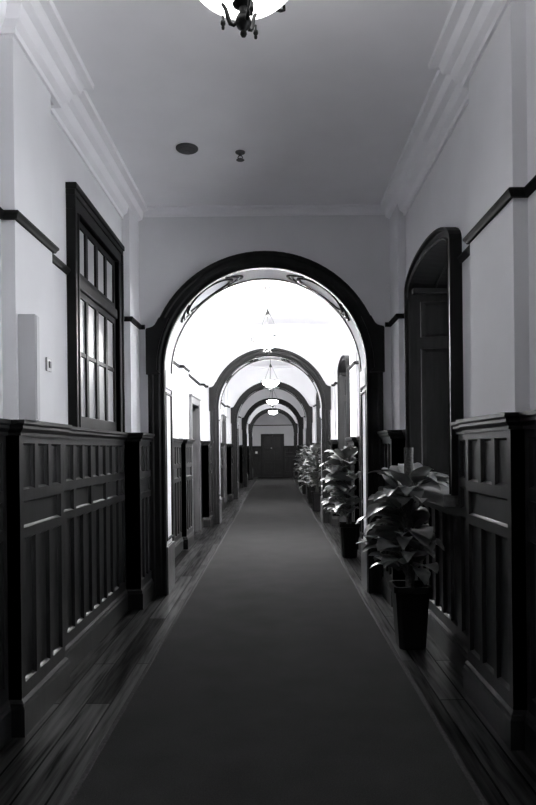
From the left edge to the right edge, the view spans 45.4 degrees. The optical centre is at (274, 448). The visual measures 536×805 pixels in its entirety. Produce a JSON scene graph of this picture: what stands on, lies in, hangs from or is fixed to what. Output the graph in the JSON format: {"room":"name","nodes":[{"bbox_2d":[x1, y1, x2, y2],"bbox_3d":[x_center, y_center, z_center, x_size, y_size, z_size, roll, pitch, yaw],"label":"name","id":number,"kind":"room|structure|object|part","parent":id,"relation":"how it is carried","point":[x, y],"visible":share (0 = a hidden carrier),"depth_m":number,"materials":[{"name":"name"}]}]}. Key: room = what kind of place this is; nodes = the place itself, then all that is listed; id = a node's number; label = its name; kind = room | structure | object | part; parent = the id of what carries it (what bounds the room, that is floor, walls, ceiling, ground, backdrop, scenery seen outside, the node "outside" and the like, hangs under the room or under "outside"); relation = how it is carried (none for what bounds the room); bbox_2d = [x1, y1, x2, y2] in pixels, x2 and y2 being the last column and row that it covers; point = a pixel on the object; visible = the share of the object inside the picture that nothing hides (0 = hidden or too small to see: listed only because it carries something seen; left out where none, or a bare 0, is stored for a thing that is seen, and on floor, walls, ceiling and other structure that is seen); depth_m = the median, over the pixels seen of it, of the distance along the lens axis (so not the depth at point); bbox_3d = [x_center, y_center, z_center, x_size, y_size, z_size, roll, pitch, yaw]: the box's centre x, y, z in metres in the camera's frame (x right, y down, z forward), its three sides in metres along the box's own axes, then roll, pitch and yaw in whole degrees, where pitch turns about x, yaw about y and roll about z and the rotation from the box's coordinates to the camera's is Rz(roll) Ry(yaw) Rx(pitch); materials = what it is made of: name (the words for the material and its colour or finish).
{"room":"hallway","nodes":[
{"label":"hallway","id":0,"kind":"room"},
{"bbox_2d":[0,35,239,444],"bbox_3d":[-1.780,-0.476,15.900,0.770,4.190,37.000,-1,0,0],"label":"wall","id":1,"kind":"structure","parent":0,"point":[37,159],"depth_m":3.90,"materials":[{"name":"paint"}]},
{"bbox_2d":[18,314,39,420],"bbox_3d":[-1.344,-0.444,3.500,0.101,0.580,0.050,-1,0,0],"label":"wall box","id":2,"kind":"object","parent":1,"relation":"attached to","point":[28,324],"visible":0.86,"depth_m":3.48,"materials":[{"name":"paint"}]},
{"bbox_2d":[45,357,51,371],"bbox_3d":[-1.387,-0.517,3.930,0.018,0.084,0.084,-1,0,0],"label":"light switch","id":3,"kind":"object","parent":1,"relation":"attached to","point":[48,361],"visible":1,"depth_m":3.91,"materials":[{"name":"plastic"}]},
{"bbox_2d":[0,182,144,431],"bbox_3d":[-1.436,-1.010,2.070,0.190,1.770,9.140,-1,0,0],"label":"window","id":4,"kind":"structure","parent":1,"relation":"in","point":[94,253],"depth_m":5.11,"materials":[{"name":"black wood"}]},
{"bbox_3d":[-1.479,-1.487,4.831,0.005,0.405,0.282,-1,0,0],"label":"pane","id":5,"kind":"part","parent":4,"relation":"part of","materials":[{"name":"grey glass"}]},
{"bbox_3d":[-1.473,-0.935,4.831,0.005,0.440,0.282,-1,0,0],"label":"pane","id":6,"kind":"part","parent":4,"relation":"part of","materials":[{"name":"grey glass"}]},
{"bbox_3d":[-1.468,-0.445,4.831,0.005,0.540,0.282,-1,0,0],"label":"pane","id":7,"kind":"part","parent":4,"relation":"part of","materials":[{"name":"grey glass"}]},
{"bbox_3d":[-1.479,-1.487,5.114,0.005,0.405,0.282,-1,0,0],"label":"pane","id":8,"kind":"part","parent":4,"relation":"part of","materials":[{"name":"grey glass"}]},
{"bbox_3d":[-1.473,-0.935,5.114,0.005,0.440,0.282,-1,0,0],"label":"pane","id":9,"kind":"part","parent":4,"relation":"part of","materials":[{"name":"grey glass"}]},
{"bbox_3d":[-1.468,-0.445,5.114,0.005,0.540,0.282,-1,0,0],"label":"pane","id":10,"kind":"part","parent":4,"relation":"part of","materials":[{"name":"grey glass"}]},
{"bbox_3d":[-1.491,-1.490,5.255,0.060,0.440,1.190,-1,0,0],"label":"sash","id":11,"kind":"part","parent":4,"relation":"part of","materials":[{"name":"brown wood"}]},
{"bbox_3d":[-1.482,-0.654,5.255,0.060,1.060,1.190,-1,0,0],"label":"sash","id":12,"kind":"part","parent":4,"relation":"part of","materials":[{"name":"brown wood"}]},
{"bbox_3d":[-1.479,-1.487,5.396,0.005,0.405,0.282,-1,0,0],"label":"pane","id":13,"kind":"part","parent":4,"relation":"part of","materials":[{"name":"grey glass"}]},
{"bbox_3d":[-1.473,-0.935,5.396,0.005,0.440,0.282,-1,0,0],"label":"pane","id":14,"kind":"part","parent":4,"relation":"part of","materials":[{"name":"grey glass"}]},
{"bbox_3d":[-1.468,-0.445,5.396,0.005,0.540,0.282,-1,0,0],"label":"pane","id":15,"kind":"part","parent":4,"relation":"part of","materials":[{"name":"grey glass"}]},
{"bbox_3d":[-1.479,-1.487,5.679,0.005,0.405,0.282,-1,0,0],"label":"pane","id":16,"kind":"part","parent":4,"relation":"part of","materials":[{"name":"grey glass"}]},
{"bbox_3d":[-1.473,-0.935,5.679,0.005,0.440,0.282,-1,0,0],"label":"pane","id":17,"kind":"part","parent":4,"relation":"part of","materials":[{"name":"grey glass"}]},
{"bbox_3d":[-1.468,-0.445,5.679,0.005,0.540,0.282,-1,0,0],"label":"pane","id":18,"kind":"part","parent":4,"relation":"part of","materials":[{"name":"grey glass"}]},
{"bbox_2d":[0,0,146,221],"bbox_3d":[-1.369,-2.353,2.060,0.281,0.245,9.120,-1,0,0],"label":"crown molding","id":19,"kind":"structure","parent":1,"relation":"attached to","point":[37,26],"depth_m":4.17,"materials":[{"name":"paint"}]},
{"bbox_2d":[0,418,154,749],"bbox_3d":[-1.380,0.680,2.060,0.305,1.668,9.120,-1,0,0],"label":"wainscot","id":20,"kind":"structure","parent":1,"relation":"attached to","point":[75,552],"depth_m":4.02,"materials":[{"name":"brown wood"}]},
{"bbox_3d":[-1.354,1.419,2.060,0.222,0.190,9.120,-1,0,0],"label":"baseboard","id":21,"kind":"part","parent":20,"relation":"part of","materials":[{"name":"brown wood"}]},
{"bbox_3d":[-1.389,-0.112,2.060,0.305,0.083,9.120,-1,0,0],"label":"cap moulding","id":22,"kind":"part","parent":20,"relation":"part of","materials":[{"name":"brown wood"}]},
{"bbox_2d":[173,360,207,387],"bbox_3d":[-1.406,-1.258,10.000,0.185,0.045,5.880,-1,0,0],"label":"rail","id":23,"kind":"object","parent":1,"relation":"attached to","point":[175,363],"visible":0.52,"depth_m":10.77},
{"bbox_2d":[173,438,213,557],"bbox_3d":[-1.380,0.680,10.000,0.305,1.668,5.840,-1,0,0],"label":"wainscot","id":24,"kind":"structure","parent":1,"relation":"attached to","point":[182,448],"depth_m":9.73,"materials":[{"name":"brown wood"}]},
{"bbox_3d":[-1.389,-0.112,10.000,0.305,0.083,5.840,-1,0,0],"label":"cap moulding","id":25,"kind":"part","parent":24,"relation":"part of","materials":[{"name":"brown wood"}]},
{"bbox_3d":[-1.354,1.419,10.000,0.222,0.190,5.840,-1,0,0],"label":"baseboard","id":26,"kind":"part","parent":24,"relation":"part of","materials":[{"name":"brown wood"}]},
{"bbox_2d":[188,394,201,531],"bbox_3d":[-1.477,0.300,11.225,0.250,2.430,1.280,-1,0,0],"label":"door","id":27,"kind":"structure","parent":1,"relation":"in","point":[193,401],"depth_m":11.73,"materials":[{"name":"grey wood"}]},
{"bbox_2d":[221,414,226,502],"bbox_3d":[-1.477,0.300,17.525,0.250,2.430,1.280,-1,0,0],"label":"door","id":28,"kind":"structure","parent":1,"relation":"in","point":[223,417],"depth_m":18.03,"materials":[{"name":"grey wood"}]},
{"bbox_2d":[221,443,233,509],"bbox_3d":[-1.380,0.680,16.300,0.305,1.668,5.840,-1,0,0],"label":"wainscot","id":29,"kind":"structure","parent":1,"relation":"attached to","point":[230,497],"depth_m":18.65,"materials":[{"name":"brown wood"}]},
{"bbox_3d":[-1.389,-0.112,16.300,0.305,0.083,5.840,-1,0,0],"label":"cap moulding","id":30,"kind":"part","parent":29,"relation":"part of","materials":[{"name":"brown wood"}]},
{"bbox_3d":[-1.354,1.419,16.300,0.222,0.190,5.840,-1,0,0],"label":"baseboard","id":31,"kind":"part","parent":29,"relation":"part of","materials":[{"name":"brown wood"}]},
{"bbox_2d":[238,425,238,467],"bbox_3d":[-1.477,0.300,23.825,0.250,2.430,1.280,-1,0,0],"label":"door","id":32,"kind":"structure","parent":1,"relation":"in","point":[238,425],"depth_m":24.33,"materials":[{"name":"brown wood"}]},
{"bbox_2d":[239,445,243,487],"bbox_3d":[-1.380,0.680,22.600,0.305,1.668,5.840,-1,0,0],"label":"wainscot","id":33,"kind":"structure","parent":1,"relation":"attached to","point":[241,484],"depth_m":24.95,"materials":[{"name":"brown wood"}]},
{"bbox_2d":[247,446,249,479],"bbox_3d":[-1.380,0.680,28.900,0.305,1.668,5.840,-1,0,0],"label":"wainscot","id":34,"kind":"structure","parent":1,"relation":"attached to","point":[247,446],"depth_m":31.25,"materials":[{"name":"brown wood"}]},
{"bbox_2d":[52,0,453,365],"bbox_3d":[-0.117,-2.549,15.900,3.940,0.120,37.000,-1,0,0],"label":"ceiling","id":35,"kind":"structure","parent":0,"point":[327,99],"depth_m":4.53,"materials":[{"name":"paint"}]},
{"bbox_2d":[176,143,197,154],"bbox_3d":[-0.726,-2.466,5.280,0.184,0.033,0.184,-1,0,0],"label":"smoke detector","id":36,"kind":"object","parent":35,"relation":"attached to","point":[183,148],"visible":1,"depth_m":5.25,"materials":[{"name":"plastic"}]},
{"bbox_2d":[235,150,244,161],"bbox_3d":[-0.291,-2.452,5.360,0.084,0.070,0.084,-1,0,0],"label":"sprinkler head","id":37,"kind":"object","parent":35,"relation":"attached to","point":[238,152],"visible":1,"depth_m":5.35},
{"bbox_2d":[200,0,286,38],"bbox_3d":[-0.138,-1.965,2.229,0.478,1.048,0.456,-1,0,0],"label":"pendant lamp","id":38,"kind":"object","parent":35,"relation":"hanging from","point":[245,13],"visible":1,"depth_m":2.25,"materials":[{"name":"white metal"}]},
{"bbox_3d":[-0.161,-1.523,2.244,0.059,0.088,0.017,-1,0,0],"label":"scroll arm","id":39,"kind":"part","parent":38,"relation":"part of","materials":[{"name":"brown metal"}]},
{"bbox_3d":[-0.112,-1.629,2.240,0.410,0.150,0.410,-1,0,0],"label":"lamp shade","id":40,"kind":"part","parent":38,"relation":"part of","materials":[{"name":"white glass"}]},
{"bbox_3d":[-0.090,-1.523,2.195,0.016,0.088,0.059,-1,0,-25],"label":"scroll arm","id":41,"kind":"part","parent":38,"relation":"part of","materials":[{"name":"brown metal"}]},
{"bbox_3d":[-0.083,-1.523,2.281,0.016,0.088,0.059,-1,0,35],"label":"scroll arm","id":42,"kind":"part","parent":38,"relation":"part of","materials":[{"name":"brown metal"}]},
{"bbox_2d":[251,286,281,354],"bbox_3d":[-0.133,-1.965,9.839,0.478,1.048,0.456,-1,0,0],"label":"pendant lamp","id":43,"kind":"object","parent":35,"relation":"hanging from","point":[268,342],"visible":1,"depth_m":9.77,"materials":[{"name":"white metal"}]},
{"bbox_3d":[-0.111,-1.986,9.850,0.013,0.925,0.013,-1,0,0],"label":"rod","id":44,"kind":"part","parent":43,"relation":"part of","materials":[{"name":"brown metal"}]},
{"bbox_3d":[-0.107,-1.629,9.850,0.410,0.150,0.410,-1,0,0],"label":"lamp shade","id":45,"kind":"part","parent":43,"relation":"part of","materials":[{"name":"white"}]},
{"bbox_2d":[260,360,278,391],"bbox_3d":[-0.133,-1.965,16.089,0.478,1.048,0.456,-1,0,0],"label":"pendant lamp","id":46,"kind":"object","parent":35,"relation":"hanging from","point":[270,383],"visible":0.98,"depth_m":16.00,"materials":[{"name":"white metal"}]},
{"bbox_3d":[-0.107,-1.629,16.100,0.410,0.150,0.410,-1,0,0],"label":"lamp shade","id":47,"kind":"part","parent":46,"relation":"part of","materials":[{"name":"white glass"}]},
{"bbox_2d":[265,388,278,407],"bbox_3d":[-0.113,-1.965,22.389,0.478,1.048,0.456,-1,0,0],"label":"pendant lamp","id":48,"kind":"object","parent":35,"relation":"hanging from","point":[272,402],"visible":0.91,"depth_m":22.30,"materials":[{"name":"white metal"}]},
{"bbox_3d":[-0.087,-1.629,22.400,0.410,0.150,0.410,-1,0,0],"label":"lamp shade","id":49,"kind":"part","parent":48,"relation":"part of","materials":[{"name":"white glass"}]},
{"bbox_2d":[269,404,277,415],"bbox_3d":[-0.113,-1.965,28.689,0.478,1.048,0.456,-1,0,0],"label":"pendant lamp","id":50,"kind":"object","parent":35,"relation":"hanging from","point":[275,411],"visible":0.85,"depth_m":28.57,"materials":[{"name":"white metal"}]},
{"bbox_2d":[138,215,391,544],"bbox_3d":[-0.095,-0.494,6.850,3.000,3.990,0.460,-1,0,0],"label":"wall","id":51,"kind":"structure","parent":0,"point":[356,248],"depth_m":6.62,"materials":[{"name":"paint"}]},
{"bbox_2d":[143,204,384,216],"bbox_3d":[-0.116,-2.449,6.585,2.600,0.080,0.110,-1,0,0],"label":"crown molding","id":52,"kind":"structure","parent":51,"relation":"attached to","point":[319,209],"depth_m":6.57,"materials":[{"name":"paint"}]},
{"bbox_2d":[145,251,384,595],"bbox_3d":[-0.093,-0.268,6.850,2.450,3.538,0.584,-1,0,0],"label":"arch surround","id":53,"kind":"object","parent":51,"relation":"attached to","point":[372,334],"visible":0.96,"depth_m":6.59,"materials":[{"name":"brown wood"}]},
{"bbox_3d":[-1.141,0.182,6.850,0.034,1.560,0.370,-1,0,0],"label":"jamb panel moulding","id":54,"kind":"part","parent":53,"relation":"part of","materials":[{"name":"white wood"}]},
{"bbox_3d":[-0.675,-1.604,6.850,0.681,0.503,0.350,-1,0,0],"label":"oval moulding","id":55,"kind":"part","parent":53,"relation":"part of","materials":[{"name":"brown wood"}]},
{"bbox_3d":[-0.093,-0.268,7.093,2.416,3.538,0.086,-1,0,0],"label":"casing","id":56,"kind":"part","parent":53,"relation":"part of","materials":[{"name":"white wood"}]},
{"bbox_3d":[0.461,-1.617,6.850,0.680,0.503,0.349,-1,0,0],"label":"oval moulding","id":57,"kind":"part","parent":53,"relation":"part of","materials":[{"name":"brown wood"}]},
{"bbox_3d":[0.965,0.160,6.850,0.034,1.560,0.370,-1,0,0],"label":"jamb panel moulding","id":58,"kind":"part","parent":53,"relation":"part of","materials":[{"name":"white wood"}]},
{"bbox_2d":[0,477,535,804],"bbox_3d":[-0.074,1.561,15.900,3.940,0.120,37.000,-1,0,0],"label":"floor","id":59,"kind":"structure","parent":0,"point":[43,767],"depth_m":3.73,"materials":[{"name":"wood"}]},
{"bbox_2d":[65,477,487,804],"bbox_3d":[0.001,1.493,15.800,1.774,0.015,36.200,-1,0,0],"label":"carpet runner","id":60,"kind":"object","parent":59,"relation":"on","point":[275,680],"visible":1,"depth_m":3.77,"materials":[{"name":"grey carpet"}]},
{"bbox_2d":[293,445,305,493],"bbox_3d":[0.880,0.673,21.291,0.586,1.636,0.887,-1,0,0],"label":"potted plant","id":61,"kind":"object","parent":59,"relation":"on","point":[303,449],"visible":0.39,"depth_m":21.25,"materials":[{"name":"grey plant"}]},
{"bbox_3d":[1.013,1.254,21.300,0.280,0.470,0.280,-1,0,0],"label":"pot","id":62,"kind":"part","parent":61,"relation":"part of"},
{"bbox_2d":[296,445,314,502],"bbox_3d":[0.870,0.681,17.613,0.633,1.619,0.869,-1,0,0],"label":"potted plant","id":63,"kind":"object","parent":59,"relation":"on","point":[309,488],"visible":0.37,"depth_m":17.50,"materials":[{"name":"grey plant"}]},
{"bbox_3d":[1.013,1.254,17.600,0.280,0.470,0.280,-1,0,0],"label":"pot","id":64,"kind":"part","parent":63,"relation":"part of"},
{"bbox_2d":[299,442,320,510],"bbox_3d":[0.877,0.661,15.424,0.609,1.660,0.895,-1,0,0],"label":"potted plant","id":65,"kind":"object","parent":59,"relation":"on","point":[316,494],"visible":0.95,"depth_m":15.31,"materials":[{"name":"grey plant"}]},
{"bbox_3d":[0.946,0.496,15.408,0.283,0.990,0.422,-1,0,0],"label":"stem","id":66,"kind":"part","parent":65,"relation":"part of","materials":[{"name":"plant"}]},
{"bbox_3d":[1.013,1.254,15.400,0.280,0.470,0.280,-1,0,0],"label":"pot","id":67,"kind":"part","parent":65,"relation":"part of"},
{"bbox_2d":[320,446,360,557],"bbox_3d":[0.899,0.724,8.844,0.580,1.533,0.880,-1,0,0],"label":"potted plant","id":68,"kind":"object","parent":59,"relation":"on","point":[342,461],"visible":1,"depth_m":8.73,"materials":[{"name":"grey plant"}]},
{"bbox_3d":[0.973,0.499,8.838,0.274,0.950,0.370,-1,0,0],"label":"stem","id":69,"kind":"part","parent":68,"relation":"part of","materials":[{"name":"plant"}]},
{"bbox_3d":[1.023,1.254,8.840,0.280,0.470,0.280,-1,0,0],"label":"pot","id":70,"kind":"part","parent":68,"relation":"part of","materials":[{"name":"black plastic"}]},
{"bbox_2d":[356,448,448,649],"bbox_3d":[0.964,0.740,4.842,0.699,1.500,0.852,-1,0,0],"label":"potted plant","id":71,"kind":"object","parent":59,"relation":"on","point":[403,532],"visible":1,"depth_m":4.74,"materials":[{"name":"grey plant"}]},
{"bbox_3d":[0.992,0.589,4.838,0.238,0.764,0.297,-1,0,0],"label":"stem","id":72,"kind":"part","parent":71,"relation":"part of","materials":[{"name":"plant"}]},
{"bbox_3d":[1.023,1.254,4.840,0.280,0.470,0.280,-1,0,0],"label":"pot","id":73,"kind":"part","parent":71,"relation":"part of","materials":[{"name":"black plastic"}]},
{"bbox_2d":[205,329,334,497],"bbox_3d":[-0.095,-0.494,13.150,3.000,3.990,0.460,-1,0,0],"label":"wall","id":74,"kind":"structure","parent":0,"point":[316,346],"depth_m":12.92,"materials":[{"name":"paint"}]},
{"bbox_2d":[207,324,330,329],"bbox_3d":[-0.116,-2.449,12.885,2.600,0.080,0.110,-1,0,0],"label":"crown molding","id":75,"kind":"structure","parent":74,"relation":"attached to","point":[303,326],"depth_m":12.87,"materials":[{"name":"paint"}]},
{"bbox_2d":[209,348,330,523],"bbox_3d":[-0.093,-0.268,13.150,2.450,3.538,0.584,-1,0,0],"label":"arch surround","id":76,"kind":"object","parent":74,"relation":"attached to","point":[324,390],"visible":0.96,"depth_m":12.88,"materials":[{"name":"brown wood"}]},
{"bbox_3d":[-1.141,0.182,13.150,0.034,1.560,0.370,-1,0,0],"label":"jamb panel moulding","id":77,"kind":"part","parent":76,"relation":"part of","materials":[{"name":"brown wood"}]},
{"bbox_3d":[-0.675,-1.604,13.150,0.681,0.503,0.350,-1,0,0],"label":"oval moulding","id":78,"kind":"part","parent":76,"relation":"part of","materials":[{"name":"grey wood"}]},
{"bbox_3d":[-0.093,-0.268,13.393,2.416,3.538,0.086,-1,0,0],"label":"casing","id":79,"kind":"part","parent":76,"relation":"part of","materials":[{"name":"brown wood"}]},
{"bbox_3d":[0.461,-1.617,13.150,0.680,0.503,0.349,-1,0,0],"label":"oval moulding","id":80,"kind":"part","parent":76,"relation":"part of","materials":[{"name":"brown wood"}]},
{"bbox_3d":[0.965,0.160,13.150,0.034,1.560,0.370,-1,0,0],"label":"jamb panel moulding","id":81,"kind":"part","parent":76,"relation":"part of","materials":[{"name":"brown wood"}]},
{"bbox_2d":[228,369,314,443],"bbox_3d":[-0.095,-0.494,19.450,3.000,3.990,0.460,-1,0,0],"label":"wall","id":82,"kind":"structure","parent":0,"point":[243,379],"depth_m":19.22,"materials":[{"name":"paint"}]},
{"bbox_2d":[242,366,297,368],"bbox_3d":[-0.116,-2.449,19.185,2.600,0.080,0.110,-1,0,0],"label":"crown molding","id":83,"kind":"structure","parent":82,"relation":"attached to","point":[245,367],"depth_m":19.18,"materials":[{"name":"paint"}]},
{"bbox_2d":[231,382,312,498],"bbox_3d":[-0.093,-0.268,19.450,2.450,3.538,0.584,-1,0,0],"label":"arch surround","id":84,"kind":"object","parent":82,"relation":"attached to","point":[308,409],"visible":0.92,"depth_m":19.18,"materials":[{"name":"brown wood"}]},
{"bbox_3d":[-1.141,0.182,19.450,0.034,1.560,0.370,-1,0,0],"label":"jamb panel moulding","id":85,"kind":"part","parent":84,"relation":"part of","materials":[{"name":"brown wood"}]},
{"bbox_3d":[-0.093,-0.268,19.693,2.416,3.538,0.086,-1,0,0],"label":"casing","id":86,"kind":"part","parent":84,"relation":"part of","materials":[{"name":"brown wood"}]},
{"bbox_2d":[240,389,304,444],"bbox_3d":[-0.095,-0.494,25.750,3.000,3.990,0.460,-1,0,0],"label":"wall","id":87,"kind":"structure","parent":0,"point":[265,393],"depth_m":25.52,"materials":[{"name":"paint"}]},
{"bbox_2d":[242,398,302,486],"bbox_3d":[-0.093,-0.268,25.750,2.450,3.538,0.584,-1,0,0],"label":"arch surround","id":88,"kind":"object","parent":87,"relation":"attached to","point":[252,408],"visible":0.93,"depth_m":25.48,"materials":[{"name":"brown wood"}]},
{"bbox_2d":[247,403,297,468],"bbox_3d":[-0.095,-0.494,32.050,3.000,3.990,0.460,-1,0,0],"label":"wall","id":89,"kind":"structure","parent":0,"point":[265,406],"depth_m":31.82,"materials":[{"name":"paint"}]},
{"bbox_2d":[248,408,297,478],"bbox_3d":[-0.093,-0.268,32.050,2.450,3.538,0.584,-1,0,0],"label":"arch surround","id":90,"kind":"object","parent":89,"relation":"attached to","point":[294,424],"visible":0.94,"depth_m":31.78,"materials":[{"name":"brown wood"}]},
{"bbox_3d":[-1.141,0.182,32.050,0.034,1.560,0.370,-1,0,0],"label":"jamb panel moulding","id":91,"kind":"part","parent":90,"relation":"part of","materials":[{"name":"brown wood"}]},
{"bbox_2d":[252,412,293,445],"bbox_3d":[-0.095,-0.494,34.350,3.940,4.190,0.100,-1,0,0],"label":"wall","id":92,"kind":"structure","parent":0,"point":[278,418],"depth_m":34.30,"materials":[{"name":"paint"}]},
{"bbox_2d":[261,434,283,476],"bbox_3d":[-0.126,0.346,34.242,1.240,2.310,0.155,-1,0,0],"label":"door","id":93,"kind":"structure","parent":92,"relation":"in","point":[272,445],"depth_m":34.26,"materials":[{"name":"brown wood"}]},
{"bbox_2d":[254,425,291,425],"bbox_3d":[-0.103,-1.272,34.293,2.750,0.045,0.054,-1,0,0],"label":"rail","id":94,"kind":"object","parent":92,"relation":"attached to","point":[254,425],"visible":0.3,"depth_m":34.27,"materials":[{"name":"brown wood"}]},
{"bbox_2d":[253,446,293,476],"bbox_3d":[-0.083,0.667,34.288,2.750,1.668,0.165,-1,0,0],"label":"wainscot","id":95,"kind":"structure","parent":92,"relation":"attached to","point":[288,450],"depth_m":34.27,"materials":[{"name":"brown wood"}]},
{"bbox_2d":[305,0,535,443],"bbox_3d":[1.540,-0.511,15.900,0.670,4.190,37.000,-1,0,0],"label":"wall","id":96,"kind":"structure","parent":0,"point":[490,150],"depth_m":3.57,"materials":[{"name":"paint"}]},
{"bbox_2d":[310,443,320,490],"bbox_3d":[1.214,0.653,16.300,0.305,1.668,5.840,-1,0,0],"label":"wainscot","id":97,"kind":"structure","parent":96,"relation":"attached to","point":[310,443],"depth_m":18.00,"materials":[{"name":"brown wood"}]},
{"bbox_2d":[316,393,319,461],"bbox_3d":[1.511,-0.626,17.710,0.725,2.050,1.520,-1,0,0],"label":"window","id":98,"kind":"structure","parent":96,"relation":"in","point":[317,398],"depth_m":18.37,"materials":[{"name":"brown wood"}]},
{"bbox_3d":[1.277,-0.666,17.710,0.172,1.965,1.520,-1,0,0],"label":"casing","id":99,"kind":"part","parent":98,"relation":"part of","materials":[{"name":"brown wood"}]},
{"bbox_2d":[329,310,344,332],"bbox_3d":[1.140,-2.380,10.000,0.281,0.245,5.840,-1,0,0],"label":"crown molding","id":100,"kind":"structure","parent":96,"relation":"attached to","point":[336,322],"depth_m":12.07,"materials":[{"name":"paint"}]},
{"bbox_2d":[327,436,361,551],"bbox_3d":[1.214,0.653,10.000,0.305,1.668,5.840,-1,0,0],"label":"wainscot","id":101,"kind":"structure","parent":96,"relation":"attached to","point":[334,519],"depth_m":9.48,"materials":[{"name":"brown wood"}]},
{"bbox_3d":[1.206,-0.139,10.000,0.305,0.083,5.840,-1,0,0],"label":"cap moulding","id":102,"kind":"part","parent":101,"relation":"part of","materials":[{"name":"brown wood"}]},
{"bbox_3d":[1.204,1.393,10.000,0.222,0.190,5.840,-1,0,0],"label":"baseboard","id":103,"kind":"part","parent":101,"relation":"part of","materials":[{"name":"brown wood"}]},
{"bbox_2d":[331,355,358,449],"bbox_3d":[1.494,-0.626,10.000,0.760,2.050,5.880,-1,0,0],"label":"window","id":104,"kind":"structure","parent":96,"relation":"in","point":[343,374],"depth_m":12.06,"materials":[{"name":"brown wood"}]},
{"bbox_2d":[357,368,360,477],"bbox_3d":[1.511,-0.626,8.300,0.725,2.050,1.520,-1,0,0],"label":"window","id":105,"kind":"structure","parent":96,"relation":"in","point":[359,474],"depth_m":9.04,"materials":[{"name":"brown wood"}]},
{"bbox_3d":[1.277,-0.666,8.300,0.172,1.965,1.520,-1,0,0],"label":"casing","id":106,"kind":"part","parent":105,"relation":"part of","materials":[{"name":"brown wood"}]},
{"bbox_2d":[380,0,510,218],"bbox_3d":[1.140,-2.380,2.060,0.281,0.245,9.120,-1,0,0],"label":"crown molding","id":107,"kind":"structure","parent":96,"relation":"attached to","point":[469,26],"depth_m":4.28,"materials":[{"name":"paint"}]},
{"bbox_2d":[377,410,535,762],"bbox_3d":[1.214,0.653,2.060,0.305,1.668,9.120,-1,0,0],"label":"wainscot","id":108,"kind":"structure","parent":96,"relation":"attached to","point":[482,610],"depth_m":3.52,"materials":[{"name":"brown wood"}]},
{"bbox_3d":[1.206,-0.139,2.060,0.305,0.083,9.120,-1,0,0],"label":"cap moulding","id":109,"kind":"part","parent":108,"relation":"part of","materials":[{"name":"brown wood"}]},
{"bbox_3d":[1.204,1.393,2.060,0.222,0.190,9.120,-1,0,0],"label":"baseboard","id":110,"kind":"part","parent":108,"relation":"part of","materials":[{"name":"brown wood"}]},
{"bbox_2d":[385,175,535,506],"bbox_3d":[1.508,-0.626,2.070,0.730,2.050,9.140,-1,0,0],"label":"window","id":111,"kind":"structure","parent":96,"relation":"in","point":[433,301],"depth_m":5.74,"materials":[{"name":"brown wood"}]},
{"bbox_3d":[1.535,-1.465,5.110,0.620,0.158,1.274,-1,0,0],"label":"soffit moulding","id":112,"kind":"part","parent":111,"relation":"part of","materials":[{"name":"brown wood"}]},
{"bbox_3d":[1.521,0.354,5.110,0.725,0.090,1.400,-1,0,0],"label":"sill","id":113,"kind":"part","parent":111,"relation":"part of","materials":[{"name":"brown wood"}]}
]}

